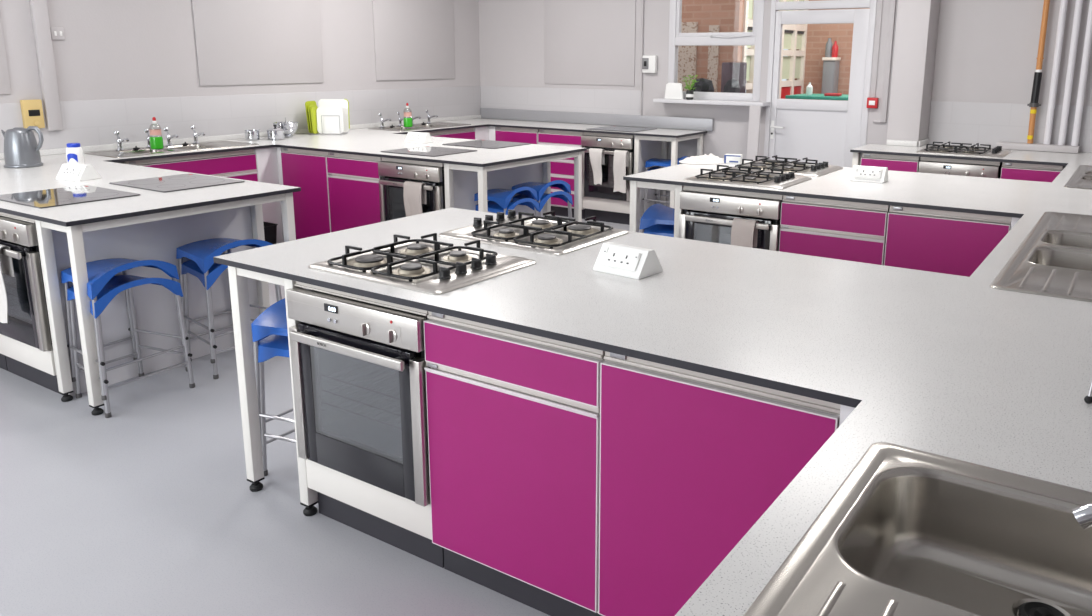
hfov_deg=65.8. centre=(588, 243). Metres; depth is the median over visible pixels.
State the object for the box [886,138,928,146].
backsplash
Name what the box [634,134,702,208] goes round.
frame
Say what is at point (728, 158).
carton
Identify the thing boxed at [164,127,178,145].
tap
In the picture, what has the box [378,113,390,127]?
tap
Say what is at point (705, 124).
backsplash
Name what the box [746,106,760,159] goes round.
panel
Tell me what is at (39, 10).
trunking
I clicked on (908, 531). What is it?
sink
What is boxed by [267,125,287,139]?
saucepan
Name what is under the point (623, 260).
power outlet
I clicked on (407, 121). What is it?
bottle
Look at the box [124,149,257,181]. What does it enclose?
base cabinet
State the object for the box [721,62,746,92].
cabinet
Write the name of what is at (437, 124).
sink
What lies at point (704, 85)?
bag
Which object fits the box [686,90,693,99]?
pot
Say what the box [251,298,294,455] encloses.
stool
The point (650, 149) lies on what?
filler panel
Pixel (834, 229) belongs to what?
base cabinet
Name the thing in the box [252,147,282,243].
filler panel
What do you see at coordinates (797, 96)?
table
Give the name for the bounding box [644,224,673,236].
stool
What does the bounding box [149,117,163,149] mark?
bottle
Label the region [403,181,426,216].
towel
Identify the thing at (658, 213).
stool
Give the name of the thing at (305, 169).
base cabinet
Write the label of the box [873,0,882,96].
conduit
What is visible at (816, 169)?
gas hob
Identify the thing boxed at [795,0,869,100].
wall
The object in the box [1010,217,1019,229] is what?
filler panel
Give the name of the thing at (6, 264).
towel
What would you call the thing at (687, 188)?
housing
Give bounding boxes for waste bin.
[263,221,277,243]
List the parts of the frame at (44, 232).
leg, leg, apron rail, leg, leg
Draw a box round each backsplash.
[480,108,712,130]
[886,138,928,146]
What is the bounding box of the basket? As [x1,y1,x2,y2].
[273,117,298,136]
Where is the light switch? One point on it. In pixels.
(57, 33)
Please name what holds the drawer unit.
on the floor
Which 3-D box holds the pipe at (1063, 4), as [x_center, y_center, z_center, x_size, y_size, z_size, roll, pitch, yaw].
[3.571,-1.772,6.348,0.047,2.038,0.048,8,15,32]
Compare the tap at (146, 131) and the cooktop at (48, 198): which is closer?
the cooktop at (48, 198)
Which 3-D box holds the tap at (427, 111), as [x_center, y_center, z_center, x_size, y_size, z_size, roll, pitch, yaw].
[-1.640,-1.329,8.814,0.156,0.139,0.055,8,15,32]
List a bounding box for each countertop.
[0,118,706,226]
[213,144,1091,615]
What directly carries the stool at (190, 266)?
on the floor
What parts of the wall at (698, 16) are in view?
render panel, render panel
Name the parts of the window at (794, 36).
infill panel, infill panel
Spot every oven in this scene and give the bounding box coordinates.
[0,216,51,351]
[286,287,430,506]
[378,161,444,221]
[581,135,633,200]
[679,191,782,250]
[918,161,1002,178]
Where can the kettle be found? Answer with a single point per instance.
(21, 148)
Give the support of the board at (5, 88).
attached to the wall at (110, 49)
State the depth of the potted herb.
8.08 m
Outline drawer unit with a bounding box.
[538,129,590,218]
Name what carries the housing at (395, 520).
on the floor
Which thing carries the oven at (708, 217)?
in the housing at (687, 188)
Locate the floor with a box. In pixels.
[0,215,640,615]
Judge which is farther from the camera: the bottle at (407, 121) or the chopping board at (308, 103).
the bottle at (407, 121)
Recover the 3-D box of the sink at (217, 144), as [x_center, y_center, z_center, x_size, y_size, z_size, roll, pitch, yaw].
[-3.122,-0.637,6.398,0.460,0.181,1.140,8,15,32]
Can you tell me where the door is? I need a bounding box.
[764,0,876,167]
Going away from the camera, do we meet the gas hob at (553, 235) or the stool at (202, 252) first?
the gas hob at (553, 235)
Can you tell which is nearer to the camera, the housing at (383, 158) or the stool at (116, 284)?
the stool at (116, 284)
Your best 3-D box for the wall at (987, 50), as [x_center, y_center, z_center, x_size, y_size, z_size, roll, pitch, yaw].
[2.115,-1.562,7.542,7.970,3.000,0.120,8,15,32]
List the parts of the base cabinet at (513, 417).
grip rail, drawer, rail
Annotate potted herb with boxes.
[681,75,698,99]
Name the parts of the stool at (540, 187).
seat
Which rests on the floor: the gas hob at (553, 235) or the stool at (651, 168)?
the stool at (651, 168)
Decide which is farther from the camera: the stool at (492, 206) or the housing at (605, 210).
the housing at (605, 210)
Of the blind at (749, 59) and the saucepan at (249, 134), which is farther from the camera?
the blind at (749, 59)
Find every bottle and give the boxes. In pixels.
[66,143,83,163]
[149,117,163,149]
[403,103,412,126]
[806,82,812,94]
[825,38,832,56]
[831,41,837,56]
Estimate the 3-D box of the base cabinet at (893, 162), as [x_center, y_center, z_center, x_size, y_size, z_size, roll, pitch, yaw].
[2.437,-0.300,6.755,0.426,0.879,0.504,8,15,32]
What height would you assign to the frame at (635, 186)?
0.879 m
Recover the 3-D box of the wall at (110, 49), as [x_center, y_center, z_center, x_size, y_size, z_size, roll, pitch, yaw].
[-3.970,-1.184,5.680,0.100,3.000,9.750,8,15,32]
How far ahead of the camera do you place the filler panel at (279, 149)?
6.79 m
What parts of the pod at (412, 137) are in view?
socket plate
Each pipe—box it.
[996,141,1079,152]
[1027,0,1049,143]
[1043,0,1067,144]
[1058,0,1082,144]
[1071,0,1091,145]
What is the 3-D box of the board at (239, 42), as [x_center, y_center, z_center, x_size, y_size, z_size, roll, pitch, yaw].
[-2.805,-2.074,7.183,0.012,1.400,1.240,8,15,32]
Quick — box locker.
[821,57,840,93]
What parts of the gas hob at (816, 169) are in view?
knob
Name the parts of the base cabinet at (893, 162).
drawer, rail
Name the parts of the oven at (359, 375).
control panel, knob, knob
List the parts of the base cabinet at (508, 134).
rail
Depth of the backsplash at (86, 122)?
6.99 m
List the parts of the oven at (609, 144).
control panel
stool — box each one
[61,258,188,400]
[67,275,194,417]
[176,238,277,363]
[181,253,281,378]
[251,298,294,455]
[258,335,295,476]
[474,187,537,215]
[475,198,539,215]
[512,180,570,217]
[513,191,572,221]
[639,203,674,232]
[643,156,687,213]
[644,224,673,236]
[645,167,669,210]
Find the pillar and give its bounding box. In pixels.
[887,0,940,146]
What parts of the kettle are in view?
handle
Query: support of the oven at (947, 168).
in the housing at (994, 163)
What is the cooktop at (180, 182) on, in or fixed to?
in the countertop at (363, 141)
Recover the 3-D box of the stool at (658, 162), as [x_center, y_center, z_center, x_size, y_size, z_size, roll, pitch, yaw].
[0.760,-0.565,8.187,0.380,0.592,0.440,7,14,27]
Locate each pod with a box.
[56,163,100,180]
[405,132,432,143]
[850,165,887,182]
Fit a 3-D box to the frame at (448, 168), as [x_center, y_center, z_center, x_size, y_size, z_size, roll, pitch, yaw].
[-0.529,-0.215,6.297,0.351,0.879,1.194,8,15,32]
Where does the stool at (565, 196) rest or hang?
on the floor
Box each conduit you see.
[640,0,643,114]
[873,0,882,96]
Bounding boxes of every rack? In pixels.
[307,115,347,134]
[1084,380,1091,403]
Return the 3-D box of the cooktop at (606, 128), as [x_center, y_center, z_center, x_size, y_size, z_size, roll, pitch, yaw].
[0.327,-1.139,8.347,0.545,0.007,0.475,8,15,32]
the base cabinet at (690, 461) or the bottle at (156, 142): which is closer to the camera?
the base cabinet at (690, 461)
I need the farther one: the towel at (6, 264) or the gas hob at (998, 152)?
the gas hob at (998, 152)
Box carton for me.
[724,154,741,163]
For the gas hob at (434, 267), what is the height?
0.057 m
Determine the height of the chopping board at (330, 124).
0.235 m
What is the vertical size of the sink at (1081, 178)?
0.181 m
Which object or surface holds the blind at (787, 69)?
attached to the window at (794, 36)
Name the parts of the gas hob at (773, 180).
knob, knob, knob, knob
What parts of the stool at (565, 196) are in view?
seat, leg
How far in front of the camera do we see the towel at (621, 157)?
8.03 m
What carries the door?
in the wall at (987, 50)
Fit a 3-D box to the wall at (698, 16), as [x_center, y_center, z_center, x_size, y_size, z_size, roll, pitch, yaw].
[-0.325,-2.589,10.619,4.800,2.750,0.180,8,15,32]
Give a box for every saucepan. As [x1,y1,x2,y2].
[244,129,259,139]
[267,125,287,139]
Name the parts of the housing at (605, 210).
filler panel, rail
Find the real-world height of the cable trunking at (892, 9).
1.895 m
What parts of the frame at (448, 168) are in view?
leg, leg, apron rail, leg, leg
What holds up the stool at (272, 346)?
on the floor
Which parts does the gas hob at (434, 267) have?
burner, burner, burner, knob, burner, knob, knob, knob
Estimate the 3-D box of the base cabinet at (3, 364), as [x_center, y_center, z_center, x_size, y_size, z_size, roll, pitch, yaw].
[-3.091,0.153,4.565,0.521,0.879,0.544,8,15,32]
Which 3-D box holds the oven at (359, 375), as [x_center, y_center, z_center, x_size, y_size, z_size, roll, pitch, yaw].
[-0.617,0.434,2.873,0.594,0.598,0.553,8,15,32]
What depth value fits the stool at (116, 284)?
3.96 m
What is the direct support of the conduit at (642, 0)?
attached to the wall at (987, 50)
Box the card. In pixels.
[665,83,682,98]
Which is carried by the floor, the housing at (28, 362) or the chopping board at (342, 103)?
the housing at (28, 362)
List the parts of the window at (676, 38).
sill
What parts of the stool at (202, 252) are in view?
leg, leg, seat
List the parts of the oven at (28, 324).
knob, knob, control panel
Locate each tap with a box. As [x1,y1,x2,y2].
[114,131,128,149]
[144,129,150,147]
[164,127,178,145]
[191,126,204,143]
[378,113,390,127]
[397,112,405,125]
[426,110,437,123]
[1072,503,1091,528]
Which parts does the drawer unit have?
drawer, grip rail, rail, drawer, drawer, drawer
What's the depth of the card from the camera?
8.21 m
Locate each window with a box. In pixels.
[653,0,769,105]
[742,0,808,98]
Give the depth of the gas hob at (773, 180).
4.83 m
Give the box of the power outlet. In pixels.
[593,242,662,279]
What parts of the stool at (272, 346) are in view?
leg, seat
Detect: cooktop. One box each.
[0,185,140,208]
[109,173,244,192]
[380,146,477,156]
[442,140,530,148]
[587,126,656,131]
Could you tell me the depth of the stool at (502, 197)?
6.07 m
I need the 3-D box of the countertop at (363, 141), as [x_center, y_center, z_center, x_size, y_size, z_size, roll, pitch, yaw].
[-1.737,-0.722,6.473,2.868,0.020,6.138,8,15,32]
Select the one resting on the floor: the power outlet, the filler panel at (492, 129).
the filler panel at (492, 129)
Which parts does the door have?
handle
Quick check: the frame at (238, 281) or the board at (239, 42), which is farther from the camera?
the board at (239, 42)
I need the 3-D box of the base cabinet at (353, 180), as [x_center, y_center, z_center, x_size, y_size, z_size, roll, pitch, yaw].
[-1.626,-0.290,6.606,0.571,0.879,0.544,8,15,32]
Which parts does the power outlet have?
socket plate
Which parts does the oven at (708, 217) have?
control panel, knob, knob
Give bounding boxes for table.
[785,94,848,100]
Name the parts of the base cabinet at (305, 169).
rail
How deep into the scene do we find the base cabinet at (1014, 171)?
5.96 m
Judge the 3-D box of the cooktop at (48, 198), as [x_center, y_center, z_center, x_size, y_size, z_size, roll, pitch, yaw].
[-2.615,-0.240,4.208,0.545,0.007,0.475,8,15,32]
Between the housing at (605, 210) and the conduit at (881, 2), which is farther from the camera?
the housing at (605, 210)
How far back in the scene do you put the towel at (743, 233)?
4.62 m
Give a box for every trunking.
[29,0,62,130]
[873,0,895,122]
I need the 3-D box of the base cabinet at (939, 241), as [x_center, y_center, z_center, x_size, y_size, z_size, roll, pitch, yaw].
[1.881,0.220,4.391,0.554,0.879,0.540,8,15,32]
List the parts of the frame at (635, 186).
leg, apron rail, leg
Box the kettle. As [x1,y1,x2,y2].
[1,126,43,167]
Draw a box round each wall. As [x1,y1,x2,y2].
[0,0,479,103]
[478,0,1091,206]
[678,0,744,91]
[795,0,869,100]
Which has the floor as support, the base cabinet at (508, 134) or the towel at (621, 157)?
the base cabinet at (508, 134)
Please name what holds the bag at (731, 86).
on the shelf unit
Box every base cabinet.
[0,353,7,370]
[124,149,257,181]
[281,148,330,239]
[326,152,396,231]
[406,128,474,139]
[424,311,604,615]
[495,127,538,143]
[598,351,840,615]
[779,195,889,264]
[861,153,927,171]
[884,206,1011,276]
[1000,162,1065,181]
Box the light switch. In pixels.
[50,27,64,39]
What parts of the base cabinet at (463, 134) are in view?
rail, drawer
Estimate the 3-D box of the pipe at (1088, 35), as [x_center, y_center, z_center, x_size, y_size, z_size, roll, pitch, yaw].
[3.730,-1.749,6.246,0.047,2.038,0.048,8,15,32]
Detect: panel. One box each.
[20,99,44,127]
[51,206,258,395]
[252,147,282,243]
[276,147,283,241]
[453,162,542,216]
[474,126,488,139]
[489,126,495,140]
[634,135,661,223]
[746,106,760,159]
[839,405,854,425]
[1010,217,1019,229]
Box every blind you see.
[746,0,752,80]
[782,0,792,78]
[795,0,803,77]
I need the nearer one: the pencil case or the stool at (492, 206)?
the stool at (492, 206)
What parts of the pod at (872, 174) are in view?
socket plate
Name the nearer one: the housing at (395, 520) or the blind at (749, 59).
the housing at (395, 520)
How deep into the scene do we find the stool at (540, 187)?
6.47 m
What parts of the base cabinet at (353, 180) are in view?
grip rail, drawer, door, rail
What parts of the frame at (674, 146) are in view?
leg, leg, apron rail, leg, leg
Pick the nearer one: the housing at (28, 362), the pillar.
the housing at (28, 362)
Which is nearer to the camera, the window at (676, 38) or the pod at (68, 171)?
the pod at (68, 171)
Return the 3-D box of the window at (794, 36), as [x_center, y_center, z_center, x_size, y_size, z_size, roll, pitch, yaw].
[2.262,-2.489,10.232,0.080,2.750,2.050,8,15,32]
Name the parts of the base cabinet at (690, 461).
rail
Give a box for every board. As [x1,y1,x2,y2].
[0,16,10,93]
[192,0,323,85]
[305,101,316,132]
[308,105,316,133]
[310,107,318,133]
[317,107,343,133]
[318,99,349,131]
[372,0,454,80]
[544,0,635,85]
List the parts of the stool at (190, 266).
leg, seat, leg, leg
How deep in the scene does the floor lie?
2.92 m
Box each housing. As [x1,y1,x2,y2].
[0,212,63,395]
[294,281,443,567]
[381,157,443,166]
[582,132,633,224]
[683,186,782,199]
[920,157,999,165]
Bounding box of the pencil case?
[824,93,841,95]
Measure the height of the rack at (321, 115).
0.173 m
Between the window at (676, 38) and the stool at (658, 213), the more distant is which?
the window at (676, 38)
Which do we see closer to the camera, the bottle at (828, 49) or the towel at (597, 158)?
the towel at (597, 158)
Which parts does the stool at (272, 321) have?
leg, seat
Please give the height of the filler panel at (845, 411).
0.878 m
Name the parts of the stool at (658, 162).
leg, seat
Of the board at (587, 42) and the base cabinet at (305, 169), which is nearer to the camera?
the base cabinet at (305, 169)
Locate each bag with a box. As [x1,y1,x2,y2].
[691,78,713,91]
[723,78,739,92]
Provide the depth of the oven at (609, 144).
8.24 m
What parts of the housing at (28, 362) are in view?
rail, filler panel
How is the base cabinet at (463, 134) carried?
on the floor
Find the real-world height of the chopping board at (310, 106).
0.250 m
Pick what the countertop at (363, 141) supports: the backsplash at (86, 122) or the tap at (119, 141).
the tap at (119, 141)
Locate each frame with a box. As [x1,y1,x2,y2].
[35,192,295,415]
[228,266,317,515]
[444,151,581,221]
[629,180,684,237]
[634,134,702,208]
[852,152,859,167]
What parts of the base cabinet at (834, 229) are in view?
door, grip rail, drawer, rail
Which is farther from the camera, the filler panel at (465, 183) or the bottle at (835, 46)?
the bottle at (835, 46)
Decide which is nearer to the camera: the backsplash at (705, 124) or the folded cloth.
the folded cloth
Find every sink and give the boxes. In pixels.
[84,141,258,165]
[368,122,470,135]
[744,442,1091,615]
[990,212,1091,301]
[1064,165,1091,188]
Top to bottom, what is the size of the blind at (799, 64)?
1.030 m
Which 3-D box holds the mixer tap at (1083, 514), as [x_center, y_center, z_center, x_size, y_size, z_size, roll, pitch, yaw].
[0.733,0.385,1.094,0.187,0.156,0.058,8,15,32]
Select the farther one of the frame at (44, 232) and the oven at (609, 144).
the oven at (609, 144)
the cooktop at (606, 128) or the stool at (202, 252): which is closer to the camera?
the stool at (202, 252)
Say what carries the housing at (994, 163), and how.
on the floor
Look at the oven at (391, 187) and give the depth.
6.03 m
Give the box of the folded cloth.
[679,154,724,164]
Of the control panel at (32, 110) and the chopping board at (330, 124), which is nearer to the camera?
the control panel at (32, 110)
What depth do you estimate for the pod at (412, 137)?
6.88 m
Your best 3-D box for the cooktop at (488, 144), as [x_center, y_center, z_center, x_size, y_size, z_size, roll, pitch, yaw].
[-0.824,-0.808,6.817,0.545,0.007,0.475,8,15,32]
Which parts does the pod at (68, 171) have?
socket plate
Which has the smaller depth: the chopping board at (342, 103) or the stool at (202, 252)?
the stool at (202, 252)
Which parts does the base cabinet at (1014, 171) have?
drawer, rail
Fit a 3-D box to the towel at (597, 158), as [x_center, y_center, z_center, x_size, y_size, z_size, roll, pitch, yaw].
[0.074,-0.753,8.195,0.150,0.347,0.058,8,15,32]
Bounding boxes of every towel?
[0,244,14,323]
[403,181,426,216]
[589,148,604,184]
[613,150,628,192]
[731,218,757,247]
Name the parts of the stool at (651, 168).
leg, seat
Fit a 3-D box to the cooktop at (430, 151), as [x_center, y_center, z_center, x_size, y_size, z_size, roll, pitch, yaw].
[-1.190,-0.694,6.293,0.545,0.007,0.475,8,15,32]
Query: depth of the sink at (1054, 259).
3.12 m
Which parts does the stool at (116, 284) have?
leg, leg, seat, leg, leg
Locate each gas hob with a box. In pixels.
[308,233,535,294]
[438,209,628,254]
[684,164,811,188]
[730,155,842,176]
[917,141,1011,157]
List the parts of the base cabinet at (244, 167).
rail, drawer, grip rail, door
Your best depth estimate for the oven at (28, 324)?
3.91 m
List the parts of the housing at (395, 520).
rail, filler panel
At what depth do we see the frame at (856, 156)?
6.62 m
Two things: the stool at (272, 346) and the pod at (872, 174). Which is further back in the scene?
the pod at (872, 174)
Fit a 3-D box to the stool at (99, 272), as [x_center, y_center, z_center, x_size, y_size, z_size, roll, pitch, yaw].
[-2.209,0.350,3.973,0.380,0.592,0.440,7,14,29]
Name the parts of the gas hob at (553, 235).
knob, knob, knob, burner, knob, burner, burner, burner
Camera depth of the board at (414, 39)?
8.72 m
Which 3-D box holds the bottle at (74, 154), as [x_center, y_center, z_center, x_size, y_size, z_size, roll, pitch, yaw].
[-3.115,-0.526,5.112,0.092,0.168,0.092,8,15,32]
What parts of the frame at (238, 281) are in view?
leg, apron rail, leg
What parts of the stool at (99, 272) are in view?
leg, leg, seat, leg, leg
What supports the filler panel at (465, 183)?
on the floor
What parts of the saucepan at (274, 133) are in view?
lid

